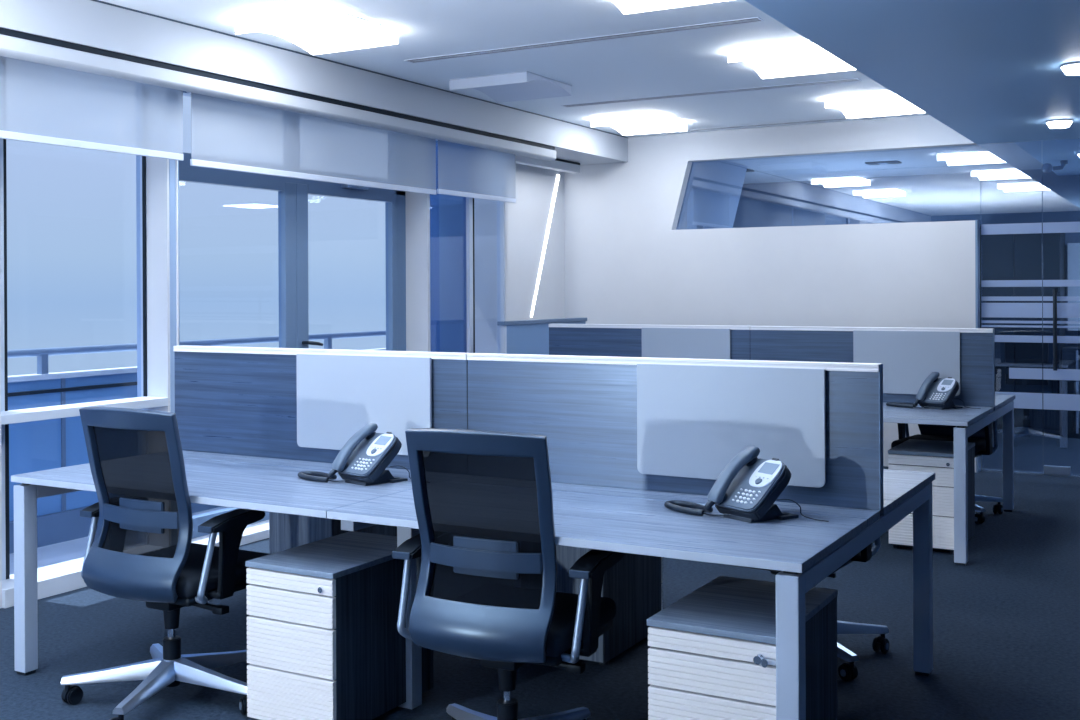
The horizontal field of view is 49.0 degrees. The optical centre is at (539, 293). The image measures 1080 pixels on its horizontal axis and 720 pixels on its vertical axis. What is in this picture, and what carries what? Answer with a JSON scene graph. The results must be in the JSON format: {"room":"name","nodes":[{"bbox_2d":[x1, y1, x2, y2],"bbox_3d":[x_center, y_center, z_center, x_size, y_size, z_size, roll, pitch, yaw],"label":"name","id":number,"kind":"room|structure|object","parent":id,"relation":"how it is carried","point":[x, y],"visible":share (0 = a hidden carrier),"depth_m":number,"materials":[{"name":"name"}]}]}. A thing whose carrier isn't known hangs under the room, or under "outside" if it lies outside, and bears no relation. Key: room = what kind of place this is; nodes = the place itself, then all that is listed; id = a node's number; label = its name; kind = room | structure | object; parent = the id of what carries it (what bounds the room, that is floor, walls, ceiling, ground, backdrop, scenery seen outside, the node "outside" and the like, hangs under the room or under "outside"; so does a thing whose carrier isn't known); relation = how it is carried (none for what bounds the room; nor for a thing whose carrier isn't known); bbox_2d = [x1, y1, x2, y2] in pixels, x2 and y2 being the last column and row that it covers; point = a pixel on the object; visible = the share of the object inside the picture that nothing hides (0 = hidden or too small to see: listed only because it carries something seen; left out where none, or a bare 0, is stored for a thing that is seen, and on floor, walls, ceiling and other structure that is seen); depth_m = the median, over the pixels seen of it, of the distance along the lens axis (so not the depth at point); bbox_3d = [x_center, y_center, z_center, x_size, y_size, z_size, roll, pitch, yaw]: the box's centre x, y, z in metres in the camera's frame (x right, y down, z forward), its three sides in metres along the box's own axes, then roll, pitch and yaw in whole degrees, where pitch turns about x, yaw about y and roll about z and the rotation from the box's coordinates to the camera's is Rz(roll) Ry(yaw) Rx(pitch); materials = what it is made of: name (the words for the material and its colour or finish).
{"room":"open-plan office","nodes":[
{"label":"open-plan office","id":0,"kind":"room"},
{"bbox_2d":[10,506,229,574],"bbox_3d":[-3.682,1.496,4.722,1.140,0.100,12.600,0,0,29],"label":"floor","id":1,"kind":"structure","parent":0,"point":[65,551],"depth_m":6.57,"materials":[{"name":"stone"}]},
{"bbox_2d":[8,348,385,553],"bbox_3d":[-4.104,0.960,4.526,0.100,0.975,11.850,0,0,29],"label":"parapet","id":2,"kind":"object","parent":1,"relation":"on","point":[34,446],"visible":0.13,"depth_m":6.84,"materials":[{"name":"glass"},{"name":"metal"}]},
{"bbox_2d":[7,330,385,373],"bbox_3d":[-4.107,0.399,4.525,0.044,0.147,11.850,0,0,29],"label":"handrail","id":3,"kind":"object","parent":2,"relation":"on","point":[42,354],"visible":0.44,"depth_m":7.32,"materials":[{"name":"silver metal"}]},
{"bbox_2d":[136,155,179,412],"bbox_3d":[-2.028,0.134,6.293,0.248,2.560,0.065,0,0,29],"label":"wall","id":4,"kind":"structure","parent":0,"point":[172,163],"depth_m":6.23,"materials":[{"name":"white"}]},
{"bbox_2d":[176,160,178,345],"bbox_3d":[-1.909,0.133,6.242,0.009,2.560,0.007,0,0,29],"label":"trim","id":5,"kind":"structure","parent":4,"relation":"attached to","point":[177,295],"depth_m":6.24,"materials":[{"name":"white metal"}]},
{"bbox_2d":[0,156,507,607],"bbox_3d":[-3.313,0.144,4.392,0.615,2.560,11.400,0,0,29],"label":"wall","id":6,"kind":"structure","parent":0,"point":[417,204],"depth_m":8.31,"materials":[{"name":"white paint"}]},
{"bbox_2d":[0,138,167,607],"bbox_3d":[-2.272,0.136,5.811,0.235,2.560,0.985,0,0,29],"label":"window","id":7,"kind":"structure","parent":6,"relation":"in","point":[63,577],"depth_m":5.54,"materials":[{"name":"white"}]},
{"bbox_2d":[0,56,183,160],"bbox_3d":[-2.235,-0.887,5.555,0.044,0.398,1.455,0,0,29],"label":"roller blind","id":8,"kind":"object","parent":6,"relation":"attached to","point":[40,103],"visible":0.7,"depth_m":5.65,"materials":[{"name":"fabric"}]},
{"bbox_2d":[0,27,554,149],"bbox_3d":[-2.804,-1.123,4.307,0.083,0.030,11.762,0,0,29],"label":"trim","id":9,"kind":"structure","parent":6,"relation":"attached to","point":[3,31],"depth_m":6.33,"materials":[{"name":"black metal"}]},
{"bbox_2d":[0,34,555,160],"bbox_3d":[-2.800,-1.068,4.309,0.097,0.084,11.770,0,0,29],"label":"trim","id":10,"kind":"structure","parent":6,"relation":"attached to","point":[11,47],"depth_m":6.33,"materials":[{"name":"grey paint"}]},
{"bbox_2d":[179,91,405,546],"bbox_3d":[-1.456,0.129,7.323,0.295,2.560,2.290,0,0,29],"label":"window frame","id":11,"kind":"structure","parent":6,"relation":"in","point":[293,193],"depth_m":7.35,"materials":[{"name":"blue metal"}]},
{"bbox_2d":[187,92,435,194],"bbox_3d":[-1.292,-0.886,7.228,0.044,0.418,2.265,0,0,29],"label":"roller blind","id":12,"kind":"object","parent":6,"relation":"attached to","point":[226,134],"visible":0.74,"depth_m":7.02,"materials":[{"name":"fabric"}]},
{"bbox_2d":[0,0,627,164],"bbox_3d":[-2.723,-1.300,5.056,0.700,0.320,13.150,0,0,29],"label":"ceiling beam","id":13,"kind":"structure","parent":6,"relation":"attached to","point":[90,23],"depth_m":6.60,"materials":[{"name":"grey paint"}]},
{"bbox_2d":[429,194,504,353],"bbox_3d":[-0.549,0.121,8.743,0.060,2.560,1.025,0,0,29],"label":"window","id":14,"kind":"structure","parent":6,"relation":"in","point":[468,203],"depth_m":8.77,"materials":[{"name":"blue"}]},
{"bbox_2d":[436,139,515,202],"bbox_3d":[-0.463,-0.898,8.701,0.044,0.408,1.055,0,0,29],"label":"roller blind","id":15,"kind":"object","parent":6,"relation":"attached to","point":[463,170],"visible":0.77,"depth_m":8.64,"materials":[{"name":"fabric"}]},
{"bbox_2d":[430,144,439,351],"bbox_3d":[-0.809,0.110,9.667,0.700,2.820,0.150,0,0,29],"label":"wall","id":16,"kind":"structure","parent":0,"point":[434,199],"depth_m":9.60,"materials":[{"name":"blue"}]},
{"bbox_2d":[555,158,579,164],"bbox_3d":[0.146,-1.156,10.322,0.078,0.020,0.740,0,0,29],"label":"trim","id":17,"kind":"structure","parent":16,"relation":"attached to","point":[556,159],"depth_m":10.41,"materials":[{"name":"black metal"}]},
{"bbox_2d":[99,0,928,136],"bbox_3d":[-1.137,-1.415,4.163,2.940,0.100,13.150,0,0,29],"label":"ceiling","id":18,"kind":"structure","parent":0,"point":[695,60],"depth_m":6.76,"materials":[{"name":"white paint"}]},
{"bbox_2d":[234,7,398,54],"bbox_3d":[-1.135,-1.335,6.067,0.583,0.070,0.598,0,0,29],"label":"ceiling lamp","id":19,"kind":"object","parent":18,"relation":"attached to","point":[321,30],"visible":1,"depth_m":6.06,"materials":[{"name":"white"}]},
{"bbox_2d":[449,71,571,102],"bbox_3d":[-0.188,-1.343,7.749,0.583,0.070,0.598,0,0,29],"label":"ceiling lamp","id":20,"kind":"object","parent":18,"relation":"attached to","point":[524,85],"visible":1,"depth_m":7.75,"materials":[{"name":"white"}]},
{"bbox_2d":[404,17,763,62],"bbox_3d":[0.167,-1.375,6.487,2.170,0.004,0.090,0,0,29],"label":"ceiling vent","id":21,"kind":"object","parent":18,"relation":"in","point":[754,19],"visible":1,"depth_m":6.42,"materials":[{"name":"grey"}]},
{"bbox_2d":[590,113,687,134],"bbox_3d":[0.799,-1.352,9.500,0.583,0.070,0.598,0,0,29],"label":"ceiling lamp","id":22,"kind":"object","parent":18,"relation":"attached to","point":[647,123],"visible":1,"depth_m":9.48,"materials":[{"name":"white"}]},
{"bbox_2d":[611,0,728,13],"bbox_3d":[0.499,-1.340,5.147,0.583,0.070,0.598,0,0,29],"label":"ceiling lamp","id":23,"kind":"object","parent":18,"relation":"attached to","point":[626,6],"visible":1,"depth_m":5.42,"materials":[{"name":"white"}]},
{"bbox_2d":[561,78,861,106],"bbox_3d":[1.125,-1.384,8.220,2.180,0.004,0.090,0,0,29],"label":"ceiling vent","id":24,"kind":"object","parent":18,"relation":"in","point":[853,79],"visible":1,"depth_m":8.16,"materials":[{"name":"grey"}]},
{"bbox_2d":[685,116,886,131],"bbox_3d":[1.974,-1.391,9.727,1.700,0.004,0.090,0,0,29],"label":"ceiling vent","id":25,"kind":"object","parent":18,"relation":"in","point":[875,116],"visible":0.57,"depth_m":9.71,"materials":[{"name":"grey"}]},
{"bbox_2d":[727,41,855,78],"bbox_3d":[1.466,-1.349,6.863,0.583,0.070,0.598,0,0,29],"label":"ceiling lamp","id":26,"kind":"object","parent":18,"relation":"attached to","point":[803,58],"visible":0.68,"depth_m":6.90,"materials":[{"name":"white"}]},
{"bbox_2d":[825,93,924,118],"bbox_3d":[2.433,-1.357,8.580,0.583,0.070,0.598,0,0,29],"label":"ceiling lamp","id":27,"kind":"object","parent":18,"relation":"attached to","point":[886,104],"visible":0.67,"depth_m":8.61,"materials":[{"name":"white"}]},
{"bbox_2d":[508,163,564,320],"bbox_3d":[-0.221,0.086,10.197,0.105,2.620,1.750,0,0,29],"label":"wall niche","id":28,"kind":"object","parent":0,"point":[528,218],"visible":0.29,"depth_m":10.43,"materials":[{"name":"white paint"}]},
{"bbox_2d":[531,175,559,316],"bbox_3d":[0.049,-0.433,10.563,0.006,1.281,0.538,0,0,29],"label":"light","id":29,"kind":"object","parent":28,"relation":"attached to","point":[558,176],"visible":1,"depth_m":10.57,"materials":[{"name":"white plastic"}]},
{"bbox_2d":[0,432,1079,719],"bbox_3d":[2.654,1.446,4.653,9.950,0.100,17.700,0,0,29],"label":"floor","id":30,"kind":"structure","parent":0,"point":[1006,622],"depth_m":4.75,"materials":[{"name":"carpet"}]},
{"bbox_2d":[61,407,268,719],"bbox_3d":[-1.269,0.899,4.113,0.687,1.034,0.734,0,0,29],"label":"office chair","id":31,"kind":"object","parent":30,"relation":"on","point":[141,548],"visible":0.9,"depth_m":3.98,"materials":[{"name":"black plastic"}]},
{"bbox_2d":[269,512,396,553],"bbox_3d":[-0.905,1.141,5.396,0.364,0.540,0.562,0,0,29],"label":"drawer pedestal","id":32,"kind":"object","parent":30,"relation":"on","point":[286,531],"visible":0.02,"depth_m":5.17,"materials":[{"name":"laminate"}]},
{"bbox_2d":[245,531,432,719],"bbox_3d":[-0.668,1.143,4.019,0.364,0.540,0.562,0,0,29],"label":"drawer pedestal","id":33,"kind":"object","parent":30,"relation":"on","point":[324,641],"visible":0.93,"depth_m":3.82,"materials":[{"name":"laminate"}]},
{"bbox_2d":[11,450,934,719],"bbox_3d":[-0.254,1.040,4.395,3.008,0.740,1.652,0,0,29],"label":"desk","id":34,"kind":"object","parent":30,"relation":"on","point":[806,551],"visible":0.51,"depth_m":3.80,"materials":[{"name":"laminate"}]},
{"bbox_2d":[298,423,410,485],"bbox_3d":[-0.639,0.572,4.256,0.509,0.200,0.220,0,0,26],"label":"desk phone","id":35,"kind":"object","parent":34,"relation":"on","point":[365,463],"visible":1,"depth_m":4.21,"materials":[{"name":"dark grey plastic"},{"name":"silver plastic"}]},
{"bbox_2d":[173,345,883,509],"bbox_3d":[-0.257,0.447,4.393,3.008,0.448,0.052,0,0,29],"label":"screen","id":36,"kind":"object","parent":34,"relation":"on","point":[229,400],"visible":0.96,"depth_m":4.21,"materials":[{"name":"laminate"}]},
{"bbox_2d":[296,354,431,454],"bbox_3d":[-0.689,0.429,4.603,0.649,0.372,0.020,0,0,29],"label":"board","id":37,"kind":"object","parent":36,"relation":"attached to","point":[338,395],"visible":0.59,"depth_m":4.60,"materials":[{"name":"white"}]},
{"bbox_2d":[637,364,825,487],"bbox_3d":[0.614,0.425,3.869,0.644,0.372,0.020,0,0,29],"label":"board","id":38,"kind":"object","parent":36,"relation":"attached to","point":[693,420],"visible":0.98,"depth_m":3.86,"materials":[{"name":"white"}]},
{"bbox_2d":[664,446,828,522],"bbox_3d":[0.611,0.568,3.572,0.509,0.200,0.220,0,0,39],"label":"desk phone","id":39,"kind":"object","parent":34,"relation":"on","point":[747,489],"visible":1,"depth_m":3.52,"materials":[{"name":"dark grey plastic"},{"name":"silver-grey plastic"}]},
{"bbox_2d":[392,428,623,719],"bbox_3d":[-0.080,0.895,3.462,0.687,1.034,0.734,0,0,25],"label":"office chair","id":40,"kind":"object","parent":30,"relation":"on","point":[484,550],"visible":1,"depth_m":3.32,"materials":[{"name":"black plastic"}]},
{"bbox_2d":[497,317,586,354],"bbox_3d":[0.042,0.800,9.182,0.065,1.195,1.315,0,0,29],"label":"base cabinet","id":41,"kind":"object","parent":30,"relation":"on","point":[519,336],"visible":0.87,"depth_m":8.91,"materials":[{"name":"blue laminate"}]},
{"bbox_2d":[556,545,662,664],"bbox_3d":[0.219,1.137,4.762,0.364,0.540,0.562,0,0,29],"label":"drawer pedestal","id":42,"kind":"object","parent":30,"relation":"on","point":[634,582],"visible":0.23,"depth_m":4.59,"materials":[{"name":"laminate"}]},
{"bbox_2d":[647,576,837,719],"bbox_3d":[0.574,1.139,3.308,0.364,0.540,0.580,0,0,29],"label":"drawer pedestal","id":43,"kind":"object","parent":30,"relation":"on","point":[712,651],"visible":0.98,"depth_m":3.14,"materials":[{"name":"laminate"}]},
{"bbox_2d":[716,537,888,680],"bbox_3d":[0.979,0.887,4.629,0.687,1.034,0.734,0,0,33],"label":"office chair","id":44,"kind":"object","parent":30,"relation":"on","point":[847,671],"visible":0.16,"depth_m":4.54,"materials":[{"name":"black plastic"}]},
{"bbox_2d":[888,439,974,553],"bbox_3d":[2.187,1.124,6.605,0.364,0.540,0.562,0,0,29],"label":"drawer pedestal","id":45,"kind":"object","parent":30,"relation":"on","point":[934,456],"visible":0.46,"depth_m":6.39,"materials":[{"name":"laminate"}]},
{"bbox_2d":[891,420,1002,523],"bbox_3d":[2.531,0.873,7.487,0.687,1.034,0.734,0,0,37],"label":"office chair","id":46,"kind":"object","parent":30,"relation":"on","point":[982,439],"visible":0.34,"depth_m":7.45,"materials":[{"name":"black plastic"}]},
{"bbox_2d":[883,394,1014,565],"bbox_3d":[1.331,1.026,7.519,2.932,0.740,1.732,0,0,29],"label":"desk","id":47,"kind":"object","parent":30,"relation":"on","point":[967,421],"visible":0.34,"depth_m":6.30,"materials":[{"name":"laminate"}]},
{"bbox_2d":[549,324,994,406],"bbox_3d":[1.339,0.431,7.512,2.907,0.448,0.052,0,0,29],"label":"screen","id":48,"kind":"object","parent":47,"relation":"on","point":[770,343],"visible":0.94,"depth_m":7.36,"materials":[{"name":"laminate"}]},
{"bbox_2d":[642,328,729,359],"bbox_3d":[0.945,0.414,7.699,0.615,0.372,0.020,0,0,29],"label":"board","id":49,"kind":"object","parent":48,"relation":"attached to","point":[693,343],"visible":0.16,"depth_m":7.68,"materials":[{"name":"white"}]},
{"bbox_2d":[853,330,959,395],"bbox_3d":[2.165,0.410,7.012,0.615,0.372,0.020,0,0,29],"label":"board","id":50,"kind":"object","parent":48,"relation":"attached to","point":[907,358],"visible":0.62,"depth_m":6.99,"materials":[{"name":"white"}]},
{"bbox_2d":[886,372,980,409],"bbox_3d":[2.240,0.553,6.768,0.509,0.200,0.220,0,0,34],"label":"desk phone","id":51,"kind":"object","parent":47,"relation":"on","point":[934,392],"visible":1,"depth_m":6.72,"materials":[{"name":"black plastic"}]},
{"bbox_2d":[980,223,1064,435],"bbox_3d":[4.740,0.344,11.753,0.820,2.050,0.470,0,0,29],"label":"shelving unit","id":52,"kind":"object","parent":30,"relation":"on","point":[1035,256],"visible":0.34,"depth_m":11.51,"materials":[{"name":"black"}]},
{"bbox_2d":[1062,346,1079,438],"bbox_3d":[5.763,0.941,11.040,1.600,0.850,0.515,0,0,29],"label":"base cabinet","id":53,"kind":"object","parent":30,"relation":"on","point":[1070,355],"visible":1,"depth_m":11.18,"materials":[{"name":"black wood"}]},
{"bbox_2d":[676,160,746,229],"bbox_3d":[1.367,0.069,11.147,0.760,2.595,1.335,0,0,29],"label":"wall","id":54,"kind":"structure","parent":0,"point":[713,190],"depth_m":10.94,"materials":[{"name":"blue"}]},
{"bbox_2d":[564,115,976,471],"bbox_3d":[1.770,-0.028,10.077,3.693,2.830,0.098,0,0,29],"label":"wall","id":55,"kind":"structure","parent":0,"point":[627,261],"depth_m":9.99,"materials":[{"name":"white paint"}]},
{"bbox_2d":[92,0,627,137],"bbox_3d":[-2.432,-1.357,4.864,0.015,0.009,13.100,0,0,29],"label":"trim","id":56,"kind":"structure","parent":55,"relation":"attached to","point":[92,0],"depth_m":6.89,"materials":[{"name":"blue"}]},
{"bbox_2d":[515,155,579,173],"bbox_3d":[0.034,-1.112,10.133,0.080,0.075,1.200,0,0,29],"label":"trim","id":57,"kind":"structure","parent":55,"relation":"attached to","point":[552,165],"depth_m":10.14,"materials":[{"name":"white paint"}]},
{"bbox_2d":[975,220,980,472],"bbox_3d":[3.388,0.409,9.166,0.017,1.946,0.102,0,0,29],"label":"trim","id":58,"kind":"structure","parent":55,"relation":"attached to","point":[977,222],"depth_m":9.12,"materials":[{"name":"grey metal"}]},
{"bbox_2d":[980,151,980,226],"bbox_3d":[2.305,-0.865,9.836,2.566,0.700,0.010,0,0,29],"label":"window","id":59,"kind":"structure","parent":55,"relation":"in","point":[980,151],"depth_m":9.21,"materials":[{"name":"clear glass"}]},
{"bbox_2d":[981,141,1042,408],"bbox_3d":[3.620,0.110,9.098,0.437,2.533,0.014,0,0,29],"label":"window","id":60,"kind":"structure","parent":55,"relation":"in","point":[1002,310],"depth_m":9.07,"materials":[{"name":"clear glass"}]},
{"bbox_2d":[982,469,1079,477],"bbox_3d":[5.410,1.370,8.098,4.530,0.011,0.030,0,0,29],"label":"trim","id":61,"kind":"structure","parent":55,"relation":"attached to","point":[1075,476],"depth_m":9.01,"materials":[{"name":"silver metal"}]},
{"bbox_2d":[1042,138,1079,475],"bbox_3d":[4.235,0.104,8.726,0.987,2.526,0.089,0,0,29],"label":"door","id":62,"kind":"structure","parent":61,"relation":"attached to","point":[1054,310],"depth_m":8.91,"materials":[{"name":"clear glass"}]},
{"bbox_2d":[724,142,1041,183],"bbox_3d":[2.743,-1.281,11.498,3.900,0.080,3.260,0,0,29],"label":"ceiling","id":63,"kind":"structure","parent":0,"point":[1007,156],"depth_m":11.39,"materials":[{"name":"blue"}]},
{"bbox_2d":[865,160,901,164],"bbox_3d":[3.258,-1.235,11.243,0.300,0.016,0.200,0,0,29],"label":"ceiling vent","id":64,"kind":"object","parent":63,"relation":"in","point":[895,161],"visible":1,"depth_m":11.20,"materials":[{"name":"blue"}]},
{"bbox_2d":[733,169,1079,346],"bbox_3d":[6.269,-0.012,11.332,10.200,2.750,0.100,0,0,29],"label":"wall","id":65,"kind":"structure","parent":0,"point":[1034,195],"depth_m":12.52,"materials":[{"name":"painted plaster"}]},
{"bbox_2d":[1067,243,1079,330],"bbox_3d":[6.456,-0.067,11.054,2.800,0.860,0.160,0,0,29],"label":"board","id":66,"kind":"object","parent":65,"relation":"attached to","point":[1073,249],"visible":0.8,"depth_m":11.64,"materials":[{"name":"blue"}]},
{"bbox_2d":[745,0,1079,175],"bbox_3d":[3.824,-1.316,3.291,6.560,0.340,16.500,0,0,29],"label":"ceiling","id":67,"kind":"structure","parent":0,"point":[990,71],"depth_m":5.70,"materials":[{"name":"blue paint"}]},
{"bbox_2d":[1043,160,1067,172],"bbox_3d":[4.564,-1.119,10.508,0.214,0.105,0.090,0,0,29],"label":"ceiling spotlight","id":68,"kind":"object","parent":67,"relation":"attached to","point":[1047,168],"visible":0.98,"depth_m":10.50,"materials":[{"name":"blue metal"}]},
{"bbox_2d":[1046,119,1072,127],"bbox_3d":[3.476,-1.133,7.930,0.170,0.045,0.170,0,0,29],"label":"recessed light","id":69,"kind":"object","parent":67,"relation":"in","point":[1055,123],"visible":1,"depth_m":7.88,"materials":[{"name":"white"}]},
{"bbox_2d":[1060,61,1079,74],"bbox_3d":[2.697,-1.125,5.935,0.170,0.045,0.170,0,0,29],"label":"recessed light","id":70,"kind":"object","parent":67,"relation":"in","point":[1070,68],"visible":1,"depth_m":5.90,"materials":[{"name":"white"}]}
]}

